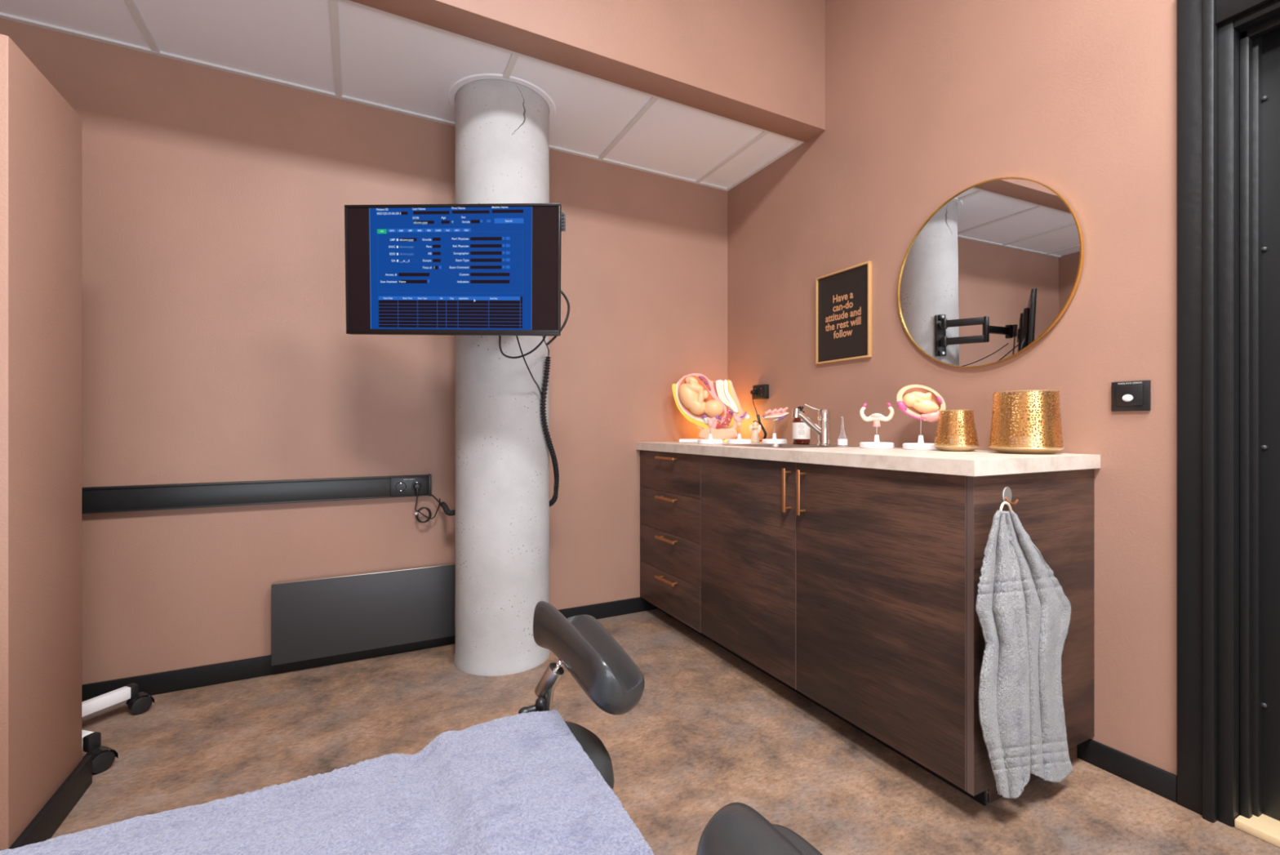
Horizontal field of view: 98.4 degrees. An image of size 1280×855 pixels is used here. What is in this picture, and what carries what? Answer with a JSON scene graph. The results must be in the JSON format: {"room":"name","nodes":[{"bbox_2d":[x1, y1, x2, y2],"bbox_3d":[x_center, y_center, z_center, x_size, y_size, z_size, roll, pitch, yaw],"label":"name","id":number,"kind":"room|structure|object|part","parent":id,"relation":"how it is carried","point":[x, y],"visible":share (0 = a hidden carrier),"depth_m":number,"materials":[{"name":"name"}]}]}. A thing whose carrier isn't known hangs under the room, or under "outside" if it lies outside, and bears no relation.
{"room":"examination room","nodes":[
{"label":"examination room","id":0,"kind":"room"},
{"bbox_2d":[0,34,81,849],"bbox_3d":[-1.817,0.071,1.192,0.790,1.858,0.365,0,0,-27],"label":"wall partition","id":1,"kind":"structure","parent":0,"point":[41,133],"depth_m":1.32,"materials":[{"name":"paint"}]},
{"bbox_2d":[8,755,92,848],"bbox_3d":[-1.458,0.960,1.375,0.016,0.080,0.397,0,0,-27],"label":"baseboard","id":2,"kind":"structure","parent":1,"relation":"attached to","point":[53,813],"depth_m":1.38,"materials":[{"name":"black wood"}]},
{"bbox_2d":[0,17,727,684],"bbox_3d":[-1.032,-0.600,2.549,3.664,3.200,0.120,0,0,-27],"label":"wall","id":3,"kind":"structure","parent":0,"point":[216,346],"depth_m":2.25,"materials":[{"name":"paint"}]},
{"bbox_2d":[81,473,431,513],"bbox_3d":[-1.733,0.260,2.100,1.767,0.098,0.040,0,0,-27],"label":"cable trunking","id":4,"kind":"object","parent":3,"relation":"attached to","point":[105,499],"visible":0.83,"depth_m":2.18,"materials":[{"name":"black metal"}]},
{"bbox_2d":[395,481,406,492],"bbox_3d":[-1.053,0.261,2.431,0.045,0.045,0.011,0,0,-27],"label":"socket","id":5,"kind":"object","parent":4,"relation":"attached to","point":[400,486],"depth_m":2.43,"materials":[{"name":"black plastic"}]},
{"bbox_3d":[-1.024,0.261,2.448,0.152,0.080,0.010,0,0,-27],"label":"socket plate","id":6,"kind":"part","parent":4,"relation":"part of","materials":[{"name":"black plastic"}]},
{"bbox_2d":[411,480,422,490],"bbox_3d":[-0.994,0.261,2.461,0.045,0.045,0.011,0,0,-27],"label":"socket","id":7,"kind":"object","parent":4,"relation":"attached to","point":[412,482],"depth_m":2.45,"materials":[{"name":"black plastic"}]},
{"bbox_2d":[413,482,440,522],"bbox_3d":[-0.950,0.334,2.465,0.115,0.179,0.034,0,0,-27],"label":"plug","id":8,"kind":"object","parent":4,"relation":"attached to","point":[416,486],"visible":1,"depth_m":2.45,"materials":[{"name":"black plastic"}]},
{"bbox_2d":[431,493,442,503],"bbox_3d":[-0.914,0.326,2.487,0.078,0.058,0.010,0,0,10],"label":"cable","id":9,"kind":"object","parent":4,"relation":"attached to","point":[433,495],"visible":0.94,"depth_m":2.48,"materials":[{"name":"black rubber"}]},
{"bbox_2d":[271,562,455,665],"bbox_3d":[-1.090,0.783,2.412,0.864,0.320,0.070,0,0,-27],"label":"heater","id":10,"kind":"object","parent":3,"relation":"attached to","point":[312,618],"visible":0.72,"depth_m":2.33,"materials":[{"name":"grey metal"}]},
{"bbox_2d":[81,596,657,701],"bbox_3d":[-1.214,0.961,2.380,2.946,0.078,0.014,0,0,-27],"label":"baseboard","id":11,"kind":"structure","parent":3,"relation":"attached to","point":[154,683],"depth_m":2.21,"materials":[{"name":"black wood"}]},
{"bbox_2d":[0,0,804,191],"bbox_3d":[-0.859,-1.428,2.210,3.424,0.038,0.640,0,0,-27],"label":"ceiling","id":12,"kind":"structure","parent":0,"point":[386,60],"depth_m":2.15,"materials":[{"name":"white tile"}]},
{"bbox_2d":[50,608,1279,854],"bbox_3d":[0.083,1.050,0.676,3.944,0.100,4.469,0,0,-27],"label":"floor","id":13,"kind":"structure","parent":0,"point":[708,730],"depth_m":1.69,"materials":[{"name":"plastic"}]},
{"bbox_2d":[81,682,154,773],"bbox_3d":[-1.848,0.585,1.680,0.503,0.829,0.451,0,0,-27],"label":"stand","id":14,"kind":"object","parent":13,"relation":"on","point":[103,757],"visible":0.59,"depth_m":1.82,"materials":[{"name":"white plastic"}]},
{"bbox_3d":[-1.730,0.920,1.648,0.237,0.040,0.032,0,0,13],"label":"leg","id":15,"kind":"part","parent":14,"relation":"part of","materials":[{"name":"white plastic"}]},
{"bbox_3d":[-1.819,0.920,1.810,0.032,0.040,0.237,0,0,19],"label":"leg","id":16,"kind":"part","parent":14,"relation":"part of","materials":[{"name":"white plastic"}]},
{"bbox_2d":[447,73,555,675],"bbox_3d":[-0.601,-0.204,2.426,0.460,2.408,0.460,0,0,-27],"label":"concrete column","id":17,"kind":"structure","parent":13,"relation":"on","point":[502,452],"depth_m":2.25,"materials":[{"name":"white concrete"}]},
{"bbox_2d":[440,356,559,515],"bbox_3d":[-0.628,0.056,2.495,0.538,0.713,0.294,0,0,7],"label":"cable sleeve","id":18,"kind":"object","parent":17,"relation":"attached to","point":[551,449],"visible":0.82,"depth_m":2.37,"materials":[{"name":"black plastic"}]},
{"bbox_2d":[542,335,549,356],"bbox_3d":[-0.377,-0.379,2.152,0.010,0.168,0.415,0,0,-3],"label":"cable","id":19,"kind":"object","parent":18,"relation":"attached to","point":[542,335],"visible":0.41,"depth_m":2.32,"materials":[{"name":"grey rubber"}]},
{"bbox_2d":[518,600,644,789],"label":"support","id":20,"kind":"object","parent":13,"relation":"on","point":[597,660],"depth_m":0.91,"materials":[{"name":"grey plastic"}]},
{"bbox_2d":[0,709,654,854],"bbox_3d":[-0.618,0.483,0.302,1.420,0.047,0.705,0,0,-27],"label":"bath towel","id":21,"kind":"object","parent":20,"relation":"on","point":[522,783],"visible":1,"depth_m":0.68,"materials":[{"name":"fabric"}]},
{"bbox_3d":[-0.190,0.492,0.970,0.048,0.034,0.026,0,0,-15],"label":"clamp knob","id":22,"kind":"part","parent":20,"relation":"part of","materials":[{"name":"black plastic"}]},
{"bbox_3d":[-0.171,0.547,0.983,0.039,0.187,0.018,0,0,-14],"label":"post","id":23,"kind":"part","parent":20,"relation":"part of","materials":[{"name":"silver metal"}]},
{"bbox_2d":[564,720,613,789],"bbox_3d":[-0.249,0.537,0.552,0.665,0.085,0.649,0,0,-27],"label":"seat cushion","id":24,"kind":"object","parent":20,"relation":"on","point":[590,742],"depth_m":0.85,"materials":[{"name":"black leather"}]},
{"bbox_2d":[640,449,701,632],"bbox_3d":[0.379,0.520,2.864,0.621,0.799,0.598,0,0,-27],"label":"drawer unit","id":25,"kind":"object","parent":13,"relation":"on","point":[670,482],"visible":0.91,"depth_m":2.69,"materials":[{"name":"brown wood"}]},
{"bbox_3d":[0.131,0.150,2.708,0.038,0.013,0.178,0,0,-27],"label":"handle","id":26,"kind":"part","parent":25,"relation":"part of","materials":[{"name":"orange metal"}]},
{"bbox_3d":[0.131,0.348,2.708,0.038,0.013,0.178,0,0,-27],"label":"handle","id":27,"kind":"part","parent":25,"relation":"part of","materials":[{"name":"orange metal"}]},
{"bbox_3d":[0.131,0.548,2.708,0.038,0.013,0.178,0,0,-27],"label":"handle","id":28,"kind":"part","parent":25,"relation":"part of","materials":[{"name":"orange metal"}]},
{"bbox_3d":[0.131,0.749,2.708,0.038,0.013,0.178,0,0,-27],"label":"handle","id":29,"kind":"part","parent":25,"relation":"part of","materials":[{"name":"orange metal"}]},
{"bbox_3d":[0.144,0.220,2.742,0.019,0.198,0.595,0,0,-27],"label":"drawer","id":30,"kind":"part","parent":25,"relation":"part of","materials":[{"name":"brown wood"}]},
{"bbox_3d":[0.144,0.420,2.742,0.019,0.198,0.595,0,0,-27],"label":"drawer","id":31,"kind":"part","parent":25,"relation":"part of","materials":[{"name":"brown wood"}]},
{"bbox_3d":[0.144,0.620,2.742,0.019,0.198,0.595,0,0,-27],"label":"drawer","id":32,"kind":"part","parent":25,"relation":"part of","materials":[{"name":"brown wood"}]},
{"bbox_3d":[0.144,0.820,2.742,0.019,0.198,0.595,0,0,-27],"label":"drawer","id":33,"kind":"part","parent":25,"relation":"part of","materials":[{"name":"brown wood"}]},
{"bbox_2d":[696,801,822,854],"label":"support","id":34,"kind":"object","parent":13,"relation":"on","point":[736,828],"depth_m":0.53,"materials":[{"name":"grey plastic"}]},
{"bbox_2d":[657,607,1076,804],"bbox_3d":[0.712,0.961,2.357,0.462,0.079,1.778,0,0,-27],"label":"plinth","id":35,"kind":"object","parent":13,"relation":"on","point":[980,797],"visible":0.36,"depth_m":1.67,"materials":[{"name":"black wood"}]},
{"bbox_2d":[701,454,1093,795],"bbox_3d":[0.797,0.520,2.050,0.619,0.799,1.228,0,0,-27],"label":"base cabinet","id":36,"kind":"object","parent":13,"relation":"on","point":[855,588],"visible":0.91,"depth_m":1.63,"materials":[{"name":"brown wood"}]},
{"bbox_3d":[0.418,0.520,2.207,0.019,0.797,0.602,0,0,-27],"label":"door","id":37,"kind":"part","parent":36,"relation":"part of","materials":[{"name":"brown wood"}]},
{"bbox_3d":[0.519,0.222,1.953,0.035,0.156,0.014,0,0,-27],"label":"handle","id":38,"kind":"part","parent":36,"relation":"part of","materials":[{"name":"orange metal"}]},
{"bbox_3d":[0.552,0.222,1.889,0.035,0.156,0.014,0,0,-27],"label":"handle","id":39,"kind":"part","parent":36,"relation":"part of","materials":[{"name":"orange metal"}]},
{"bbox_2d":[635,441,1100,475],"bbox_3d":[0.669,0.100,2.314,0.606,0.040,1.846,0,0,-27],"label":"countertop","id":40,"kind":"structure","parent":36,"relation":"on","point":[975,462],"depth_m":1.62,"materials":[{"name":"beige stone"}]},
{"bbox_2d":[671,373,743,442],"bbox_3d":[0.360,-0.104,2.940,0.376,0.368,0.150,0,0,7],"label":"model","id":41,"kind":"object","parent":40,"relation":"on","point":[695,396],"visible":0.98,"depth_m":2.91},
{"bbox_2d":[697,414,723,444],"bbox_3d":[0.344,0.009,2.699,0.124,0.142,0.124,0,0,7],"label":"model","id":42,"kind":"object","parent":40,"relation":"on","point":[709,421],"visible":1,"depth_m":2.69},
{"bbox_2d":[727,410,751,444],"bbox_3d":[0.489,0.000,2.719,0.120,0.160,0.120,0,0,10],"label":"model","id":43,"kind":"object","parent":40,"relation":"on","point":[738,420],"visible":1,"depth_m":2.70},
{"bbox_2d":[749,420,761,442],"bbox_3d":[0.602,0.021,2.902,0.058,0.117,0.043,0,0,33],"label":"figurine","id":44,"kind":"object","parent":40,"relation":"on","point":[755,430],"visible":0.91,"depth_m":2.89,"materials":[{"name":"beige ceramic"}]},
{"bbox_2d":[762,406,789,443],"bbox_3d":[0.670,-0.011,2.752,0.120,0.181,0.120,0,0,-20],"label":"model","id":45,"kind":"object","parent":40,"relation":"on","point":[775,415],"visible":0.99,"depth_m":2.73},
{"bbox_2d":[722,443,859,448],"bbox_3d":[0.650,0.151,2.417,0.410,0.148,0.450,0,0,-27],"label":"sink","id":46,"kind":"object","parent":40,"relation":"in","point":[764,445],"visible":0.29,"depth_m":2.51,"materials":[{"name":"white ceramic"}]},
{"bbox_2d":[792,405,809,444],"bbox_3d":[0.749,-0.011,2.564,0.080,0.176,0.079,0,0,-27],"label":"soap bottle","id":47,"kind":"object","parent":46,"relation":"on","point":[801,430],"visible":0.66,"depth_m":2.53,"materials":[{"name":"orange glass"}]},
{"bbox_2d":[837,416,847,445],"bbox_3d":[0.872,0.015,2.378,0.040,0.124,0.040,0,0,-27],"label":"vial","id":48,"kind":"object","parent":46,"relation":"on","point":[842,439],"visible":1,"depth_m":2.37,"materials":[{"name":"white plastic"}]},
{"bbox_2d":[791,403,831,445],"bbox_3d":[0.740,-0.013,2.383,0.175,0.182,0.058,0,0,-10],"label":"tap","id":49,"kind":"object","parent":40,"relation":"on","point":[822,429],"visible":1,"depth_m":2.37,"materials":[{"name":"silver metal"}]},
{"bbox_3d":[0.723,-0.024,2.380,0.140,0.115,0.030,0,0,-10],"label":"spout","id":50,"kind":"part","parent":49,"relation":"part of","materials":[{"name":"silver metal"}]},
{"bbox_3d":[0.748,-0.086,2.385,0.083,0.037,0.011,0,0,-9],"label":"lever","id":51,"kind":"part","parent":49,"relation":"part of","materials":[{"name":"silver metal"}]},
{"bbox_2d":[859,402,893,448],"bbox_3d":[0.922,-0.008,2.150,0.124,0.175,0.124,0,0,23],"label":"model","id":52,"kind":"object","parent":40,"relation":"on","point":[876,417],"visible":0.99,"depth_m":2.14},
{"bbox_2d":[896,384,946,449],"bbox_3d":[1.025,-0.038,2.015,0.158,0.236,0.120,0,0,27],"label":"model","id":53,"kind":"object","parent":40,"relation":"on","point":[922,402],"visible":0.98,"depth_m":2.00},
{"bbox_3d":[1.025,0.002,2.015,0.004,0.075,0.004,0,0,27],"label":"rod","id":54,"kind":"part","parent":53,"relation":"part of","materials":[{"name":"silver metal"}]},
{"bbox_2d":[933,409,979,451],"bbox_3d":[1.076,0.010,1.881,0.136,0.138,0.136,0,0,-27],"label":"lantern","id":55,"kind":"object","parent":40,"relation":"on","point":[954,442],"visible":1,"depth_m":1.84,"materials":[{"name":"gold metal"}]},
{"bbox_3d":[1.076,0.070,1.881,0.136,0.019,0.136,0,0,-27],"label":"dish","id":56,"kind":"part","parent":55,"relation":"part of","materials":[{"name":"gold metal"}]},
{"bbox_2d":[947,434,964,444],"bbox_3d":[1.076,0.046,1.881,0.050,0.052,0.050,0,0,-27],"label":"candle","id":57,"kind":"object","parent":55,"relation":"on","point":[951,441],"depth_m":1.86,"materials":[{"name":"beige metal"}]},
{"bbox_2d":[988,389,1064,453],"bbox_3d":[1.196,-0.016,1.714,0.192,0.190,0.192,0,0,-27],"label":"lantern","id":58,"kind":"object","parent":40,"relation":"on","point":[1028,443],"visible":1,"depth_m":1.66,"materials":[{"name":"gold metal"}]},
{"bbox_2d":[1008,433,1041,447],"bbox_3d":[1.196,0.046,1.714,0.084,0.052,0.084,0,0,-27],"label":"candle","id":59,"kind":"object","parent":58,"relation":"on","point":[1033,437],"depth_m":1.68,"materials":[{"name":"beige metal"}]},
{"bbox_3d":[1.196,0.070,1.714,0.192,0.019,0.192,0,0,-27],"label":"dish","id":60,"kind":"part","parent":58,"relation":"part of","materials":[{"name":"gold metal"}]},
{"bbox_3d":[0.694,0.520,1.668,0.019,0.797,0.604,0,0,-27],"label":"door","id":61,"kind":"part","parent":36,"relation":"part of","materials":[{"name":"brown wood"}]},
{"bbox_2d":[1002,486,1018,504],"bbox_3d":[0.964,0.178,1.423,0.042,0.048,0.039,0,0,-27],"label":"towel hook","id":62,"kind":"object","parent":36,"relation":"attached to","point":[1006,493],"visible":0.94,"depth_m":1.43,"materials":[{"name":"silver metal"}]},
{"bbox_3d":[0.957,0.178,1.440,0.038,0.048,0.003,0,0,-27],"label":"hook plate","id":63,"kind":"part","parent":62,"relation":"part of","materials":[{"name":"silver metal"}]},
{"bbox_3d":[0.953,0.189,1.418,0.012,0.018,0.039,0,0,-10],"label":"hook arm","id":64,"kind":"part","parent":62,"relation":"part of","materials":[{"name":"orange metal"}]},
{"bbox_2d":[975,501,1072,798],"bbox_3d":[0.996,0.568,1.411,0.444,0.776,0.050,0,0,-32],"label":"hand towel","id":65,"kind":"object","parent":62,"relation":"hanging from","point":[1024,611],"visible":1,"depth_m":1.36,"materials":[{"name":"grey fabric"}]},
{"bbox_3d":[1.089,0.520,1.519,0.584,0.799,0.018,0,0,-27],"label":"panel","id":66,"kind":"part","parent":36,"relation":"part of","materials":[{"name":"brown wood"}]},
{"bbox_2d":[985,787,990,804],"bbox_3d":[0.921,0.961,1.464,0.014,0.070,0.003,0,0,-27],"label":"cabinet leg","id":67,"kind":"object","parent":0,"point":[988,790],"visible":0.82,"depth_m":1.46,"materials":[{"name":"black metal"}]},
{"bbox_2d":[727,0,1270,774],"bbox_3d":[1.536,-0.600,1.420,0.120,3.200,4.229,0,0,-27],"label":"wall","id":68,"kind":"structure","parent":0,"point":[927,102],"depth_m":1.82,"materials":[{"name":"paint"}]},
{"bbox_2d":[349,0,825,142],"bbox_3d":[-0.684,-1.797,1.867,3.424,0.806,0.130,0,0,-27],"label":"bulkhead","id":69,"kind":"object","parent":68,"relation":"attached to","point":[759,64],"depth_m":2.25,"materials":[{"name":"paint"}]},
{"bbox_2d":[752,384,768,399],"bbox_3d":[0.651,-0.192,2.981,0.034,0.077,0.102,0,0,-27],"label":"wall socket","id":70,"kind":"object","parent":68,"relation":"attached to","point":[762,390],"visible":0.9,"depth_m":2.96,"materials":[{"name":"black plastic"}]},
{"bbox_2d":[750,389,766,440],"bbox_3d":[0.605,-0.063,3.002,0.038,0.283,0.217,0,0,-40],"label":"plug","id":71,"kind":"object","parent":70,"relation":"attached to","point":[752,392],"visible":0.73,"depth_m":2.95,"materials":[{"name":"black plastic"}]},
{"bbox_2d":[755,413,760,422],"bbox_3d":[0.633,-0.048,2.953,0.018,0.044,0.028,0,0,-27],"label":"switch","id":72,"kind":"object","parent":71,"relation":"attached to","point":[757,415],"depth_m":2.95,"materials":[{"name":"black plastic"}]},
{"bbox_2d":[815,261,871,364],"bbox_3d":[0.911,-0.504,2.488,0.018,0.408,0.308,0,0,-27],"label":"framed poster","id":73,"kind":"object","parent":68,"relation":"attached to","point":[843,297],"visible":1,"depth_m":2.47,"materials":[{"name":"black paper"}]},
{"bbox_2d":[897,177,1084,367],"bbox_3d":[1.187,-0.533,1.944,0.017,0.641,0.641,0,0,-26],"label":"round mirror","id":74,"kind":"object","parent":68,"relation":"attached to","point":[996,266],"visible":1,"depth_m":1.90,"materials":[{"name":"gold metal"}]},
{"bbox_2d":[1077,737,1177,802],"bbox_3d":[1.382,0.965,1.574,0.014,0.070,0.227,0,0,-27],"label":"baseboard","id":75,"kind":"structure","parent":68,"relation":"attached to","point":[1160,781],"depth_m":1.56,"materials":[{"name":"black wood"}]},
{"bbox_2d":[1111,379,1151,411],"bbox_3d":[1.383,-0.089,1.560,0.024,0.084,0.087,0,0,-27],"label":"switch","id":76,"kind":"object","parent":68,"relation":"attached to","point":[1135,395],"visible":1,"depth_m":1.55,"materials":[{"name":"black plastic"}]},
{"bbox_2d":[1177,0,1279,847],"bbox_3d":[1.748,-0.080,1.016,0.190,2.160,1.097,0,0,-27],"label":"door","id":77,"kind":"structure","parent":68,"relation":"in","point":[1228,69],"depth_m":1.39,"materials":[{"name":"black metal"}]},
{"bbox_3d":[1.766,0.989,1.012,0.162,0.022,0.913,0,0,-27],"label":"sill","id":78,"kind":"part","parent":77,"relation":"part of","materials":[{"name":"beige wood"}]},
{"bbox_3d":[-0.524,-0.550,2.114,0.418,0.256,0.295,0,0,-27],"label":"bracket","id":79,"kind":"object","parent":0,"visible":0},
{"bbox_2d":[344,203,565,336],"bbox_3d":[-0.622,-0.527,1.875,0.756,0.444,0.087,0,0,4],"label":"television","id":80,"kind":"object","parent":79,"relation":"attached to","point":[486,268],"visible":1,"depth_m":1.85,"materials":[{"name":"black plastic"}]},
{"bbox_2d":[498,335,546,358],"bbox_3d":[-0.433,-0.375,1.942,0.185,0.251,0.139,0,0,-27],"label":"cable","id":81,"kind":"object","parent":80,"relation":"hanging from","point":[500,336],"visible":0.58,"depth_m":1.98,"materials":[{"name":"black rubber"}]},
{"bbox_2d":[515,335,542,396],"bbox_3d":[-0.441,-0.295,2.112,0.020,0.334,0.428,0,0,6],"label":"cable","id":82,"kind":"object","parent":80,"relation":"attached to","point":[535,381],"visible":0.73,"depth_m":2.16,"materials":[{"name":"black rubber"}]},
{"bbox_2d":[546,289,569,345],"bbox_3d":[-0.293,-0.390,1.880,0.097,0.208,0.058,0,0,28],"label":"cable","id":83,"kind":"object","parent":80,"relation":"attached to","point":[562,291],"visible":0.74,"depth_m":1.88,"materials":[{"name":"black plastic"}]}
]}

